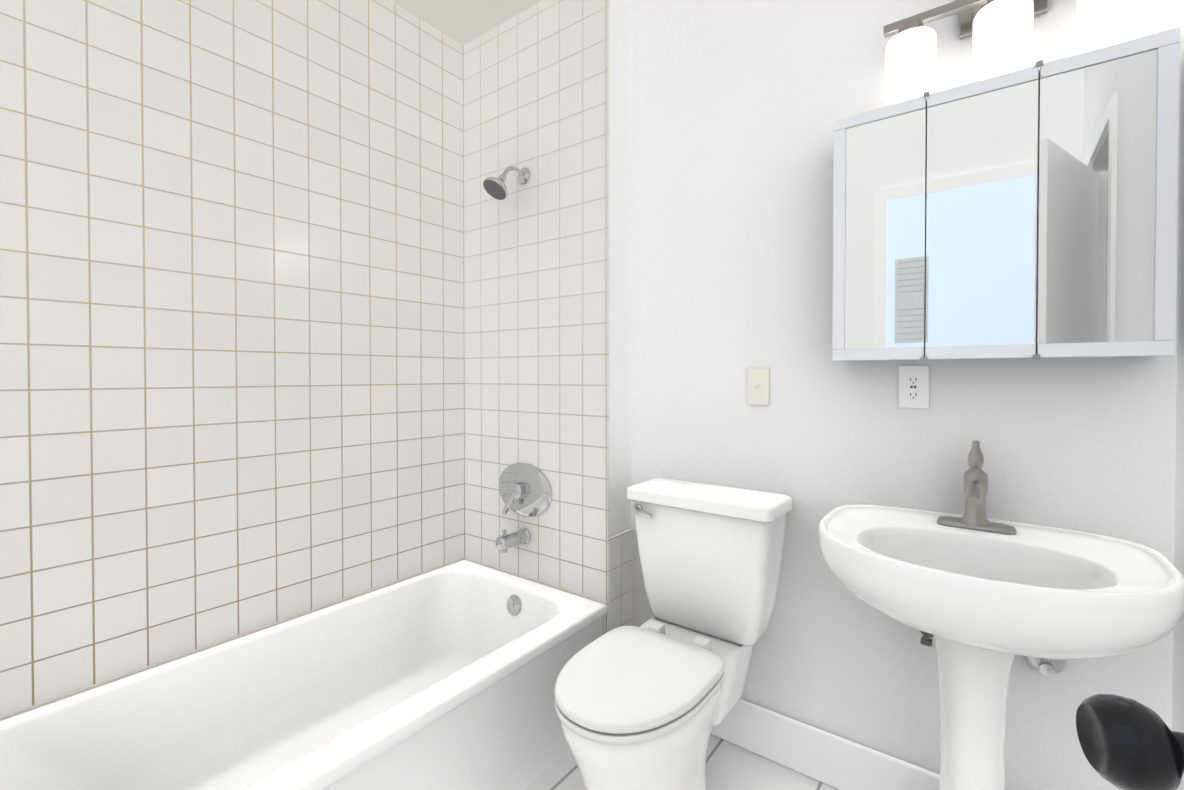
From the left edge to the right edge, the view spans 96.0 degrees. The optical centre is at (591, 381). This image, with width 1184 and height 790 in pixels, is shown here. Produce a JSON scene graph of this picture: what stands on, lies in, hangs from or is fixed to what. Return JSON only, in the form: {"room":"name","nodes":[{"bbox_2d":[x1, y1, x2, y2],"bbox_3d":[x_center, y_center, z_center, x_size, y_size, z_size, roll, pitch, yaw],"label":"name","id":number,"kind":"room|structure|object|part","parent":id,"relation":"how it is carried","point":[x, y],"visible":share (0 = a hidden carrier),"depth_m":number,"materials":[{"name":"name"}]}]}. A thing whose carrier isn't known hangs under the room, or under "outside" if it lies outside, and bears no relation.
{"room":"bathroom","nodes":[
{"label":"bathroom","id":0,"kind":"room"},
{"bbox_2d":[0,0,464,716],"bbox_3d":[-1.120,-0.129,1.620,0.100,2.600,1.760,1,1,37],"label":"wall","id":1,"kind":"structure","parent":0,"point":[230,318],"depth_m":1.56,"materials":[{"name":"tile"}]},
{"bbox_2d":[0,557,465,720],"bbox_3d":[-1.006,0.768,1.695,0.006,0.007,1.520,1,1,37],"label":"trim","id":2,"kind":"structure","parent":1,"relation":"attached to","point":[12,714],"depth_m":1.53,"materials":[{"name":"beige"}]},
{"bbox_2d":[391,0,541,44],"bbox_3d":[-0.155,-1.462,1.032,2.330,0.080,2.010,1,1,37],"label":"ceiling","id":3,"kind":"structure","parent":0,"point":[463,22],"depth_m":2.08,"materials":[{"name":"paint"}]},
{"bbox_2d":[463,0,630,634],"bbox_3d":[-0.213,-0.136,2.195,0.856,2.600,0.250,1,1,37],"label":"wall","id":4,"kind":"structure","parent":0,"point":[534,90],"depth_m":1.99,"materials":[{"name":"tile"}]},
{"bbox_2d":[483,166,529,199],"bbox_3d":[-0.325,-0.754,1.998,0.097,0.150,0.186,1,1,37],"label":"shower head","id":5,"kind":"object","parent":4,"relation":"attached to","point":[495,187],"visible":0.98,"depth_m":1.97},
{"bbox_2d":[495,527,530,552],"bbox_3d":[-0.305,0.595,2.029,0.062,0.083,0.138,1,1,37],"label":"tub spout","id":6,"kind":"object","parent":4,"relation":"attached to","point":[504,542],"visible":1,"depth_m":2.00,"materials":[{"name":"silver metal"}]},
{"bbox_2d":[499,463,551,516],"bbox_3d":[-0.230,0.407,2.013,0.268,0.209,0.071,1,1,37],"label":"shower valve","id":7,"kind":"object","parent":4,"relation":"attached to","point":[525,489],"visible":1,"depth_m":1.98,"materials":[{"name":"silver metal"}]},
{"bbox_2d":[465,558,606,603],"bbox_3d":[-0.248,0.764,2.071,0.750,0.007,0.006,1,1,37],"label":"trim","id":8,"kind":"structure","parent":4,"relation":"attached to","point":[547,584],"depth_m":2.03,"materials":[{"name":"beige"}]},
{"bbox_2d":[606,0,608,632],"bbox_3d":[0.053,-0.132,1.838,0.011,2.600,0.012,1,1,37],"label":"trim","id":9,"kind":"structure","parent":4,"relation":"attached to","point":[607,291],"depth_m":1.83,"materials":[{"name":"tile"}]},
{"bbox_2d":[608,529,632,631],"bbox_3d":[0.101,0.855,1.907,0.007,0.625,0.150,1,1,37],"label":"trim","id":10,"kind":"structure","parent":4,"relation":"attached to","point":[620,594],"depth_m":1.90,"materials":[{"name":"white tile"}]},
{"bbox_2d":[524,734,837,789],"bbox_3d":[-0.155,1.208,1.065,2.330,0.060,2.010,1,1,37],"label":"floor","id":11,"kind":"structure","parent":0,"point":[729,766],"depth_m":1.59,"materials":[{"name":"tile"}]},
{"bbox_2d":[0,560,606,789],"bbox_3d":[-0.705,0.973,1.466,0.759,0.400,1.522,1,1,37],"label":"bathtub","id":12,"kind":"object","parent":11,"relation":"on","point":[444,678],"visible":1,"depth_m":1.52,"materials":[{"name":"ceramic"}]},
{"bbox_2d":[554,478,791,789],"bbox_3d":[0.199,0.757,1.462,0.476,0.832,0.732,1,1,37],"label":"toilet","id":13,"kind":"object","parent":11,"relation":"on","point":[649,703],"visible":0.98,"depth_m":1.49,"materials":[{"name":"ceramic"}]},
{"bbox_3d":[0.104,0.771,1.355,0.358,0.022,0.447,1,1,37],"label":"seat","id":14,"kind":"part","parent":13,"relation":"part of","materials":[{"name":"plastic"}]},
{"bbox_3d":[0.121,0.979,1.381,0.341,0.390,0.483,1,1,37],"label":"bowl","id":15,"kind":"part","parent":13,"relation":"part of","materials":[{"name":"ceramic"}]},
{"bbox_3d":[0.159,0.408,1.688,0.080,0.033,0.027,1,1,37],"label":"lever","id":16,"kind":"part","parent":13,"relation":"part of","materials":[{"name":"silver metal"}]},
{"bbox_3d":[0.356,0.361,1.665,0.476,0.046,0.211,1,1,37],"label":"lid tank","id":17,"kind":"part","parent":13,"relation":"part of","materials":[{"name":"ceramic"}]},
{"bbox_3d":[0.359,0.575,1.671,0.450,0.380,0.186,1,1,37],"label":"tank","id":18,"kind":"part","parent":13,"relation":"part of","materials":[{"name":"ceramic"}]},
{"bbox_2d":[818,440,1183,789],"bbox_3d":[0.814,0.659,1.143,0.620,1.034,0.500,1,1,37],"label":"sink","id":19,"kind":"object","parent":11,"relation":"on","point":[978,596],"visible":1,"depth_m":1.11,"materials":[{"name":"ceramic"}]},
{"bbox_2d":[936,440,1016,533],"bbox_3d":[0.898,0.246,1.249,0.156,0.210,0.154,1,1,37],"label":"faucet","id":20,"kind":"object","parent":19,"relation":"on","point":[974,520],"depth_m":1.27,"materials":[{"name":"silver metal"}]},
{"bbox_2d":[818,504,1183,659],"bbox_3d":[0.814,0.442,1.140,0.620,0.200,0.500,1,1,37],"label":"basin","id":21,"kind":"object","parent":19,"relation":"in","point":[1029,590],"depth_m":1.03,"materials":[{"name":"ceramic"}]},
{"bbox_2d":[639,604,755,725],"bbox_3d":[0.327,0.868,1.653,0.304,0.205,0.260,1,1,37],"label":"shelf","id":22,"kind":"object","parent":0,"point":[735,655],"depth_m":1.56,"materials":[{"name":"ceramic"}]},
{"bbox_2d":[631,0,1181,789],"bbox_3d":[0.762,-0.128,1.553,1.474,2.600,0.100,1,1,37],"label":"wall","id":23,"kind":"structure","parent":0,"point":[739,108],"depth_m":1.56,"materials":[{"name":"paint"}]},
{"bbox_2d":[747,369,768,404],"bbox_3d":[0.516,0.015,1.665,0.070,0.114,0.019,1,1,37],"label":"switch plate","id":24,"kind":"object","parent":23,"relation":"attached to","point":[757,386],"visible":1,"depth_m":1.67,"materials":[{"name":"white plastic"}]},
{"bbox_2d":[711,699,939,789],"bbox_3d":[0.690,1.097,1.549,1.366,0.150,0.016,1,1,37],"label":"baseboard","id":25,"kind":"structure","parent":23,"relation":"attached to","point":[832,760],"depth_m":1.56,"materials":[{"name":"paint"}]},
{"bbox_2d":[898,365,928,408],"bbox_3d":[0.855,0.013,1.416,0.070,0.114,0.008,1,1,37],"label":"electrical outlet plate","id":26,"kind":"object","parent":23,"relation":"attached to","point":[913,388],"visible":1,"depth_m":1.41,"materials":[{"name":"white plastic"}]},
{"bbox_2d":[832,27,1179,360],"bbox_3d":[0.930,-0.376,1.279,0.630,0.650,0.126,1,1,37],"label":"upper cabinet","id":27,"kind":"object","parent":23,"relation":"attached to","point":[1030,212],"visible":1,"depth_m":1.19,"materials":[{"name":"white glass"}]},
{"bbox_3d":[0.731,-0.376,1.365,0.208,0.640,0.018,1,1,37],"label":"door","id":28,"kind":"part","parent":27,"relation":"part of","materials":[{"name":"silver metal"}]},
{"bbox_3d":[0.743,-0.376,1.356,0.178,0.580,0.010,1,1,37],"label":"glass","id":29,"kind":"part","parent":27,"relation":"part of","materials":[{"name":"white"}]},
{"bbox_3d":[0.899,-0.375,1.238,0.207,0.580,0.010,1,1,37],"label":"glass","id":30,"kind":"part","parent":27,"relation":"part of","materials":[{"name":"white"}]},
{"bbox_3d":[0.899,-0.375,1.238,0.207,0.640,0.018,1,1,37],"label":"door","id":31,"kind":"part","parent":27,"relation":"part of","materials":[{"name":"white metal"}]},
{"bbox_3d":[1.055,-0.373,1.120,0.178,0.580,0.010,1,1,37],"label":"glass","id":32,"kind":"part","parent":27,"relation":"part of","materials":[{"name":"white"}]},
{"bbox_3d":[1.067,-0.373,1.111,0.208,0.640,0.018,1,1,37],"label":"door","id":33,"kind":"part","parent":27,"relation":"part of","materials":[{"name":"silver metal"}]},
{"bbox_2d":[883,0,1149,103],"bbox_3d":[0.962,-0.877,1.248,0.490,0.295,0.129,1,1,37],"label":"sconce","id":34,"kind":"object","parent":23,"relation":"attached to","point":[1000,32],"visible":0.9,"depth_m":1.23,"materials":[{"name":"white glass"}]},
{"bbox_3d":[0.809,-0.801,1.354,0.112,0.140,0.112,1,1,37],"label":"lamp shade","id":35,"kind":"part","parent":34,"relation":"part of","materials":[{"name":"white glass"}]},
{"bbox_3d":[0.956,-0.800,1.242,0.112,0.140,0.112,1,1,37],"label":"lamp shade","id":36,"kind":"part","parent":34,"relation":"part of","materials":[{"name":"white glass"}]},
{"bbox_3d":[1.104,-0.798,1.131,0.112,0.140,0.112,1,1,37],"label":"lamp shade","id":37,"kind":"part","parent":34,"relation":"part of","materials":[{"name":"white glass"}]},
{"bbox_2d":[1172,0,1183,789],"bbox_3d":[0.965,-0.118,0.681,0.100,2.600,1.047,1,1,37],"label":"wall","id":38,"kind":"structure","parent":0,"point":[1178,686],"depth_m":1.11,"materials":[{"name":"paint"}]},
{"bbox_3d":[0.206,-0.105,-0.325,0.100,2.600,0.253,1,1,37],"label":"wall","id":39,"kind":"structure","parent":0,"visible":0},
{"bbox_3d":[0.354,0.170,0.094,0.035,2.022,0.600,0,1,18],"label":"door","id":40,"kind":"structure","parent":39,"relation":"in","visible":0},
{"bbox_2d":[1076,694,1183,789],"bbox_3d":[0.428,0.237,0.323,0.201,0.066,0.066,0,1,18],"label":"door knob","id":41,"kind":"object","parent":40,"relation":"attached to","point":[1126,743],"depth_m":0.33,"materials":[{"name":"black"}]}
]}

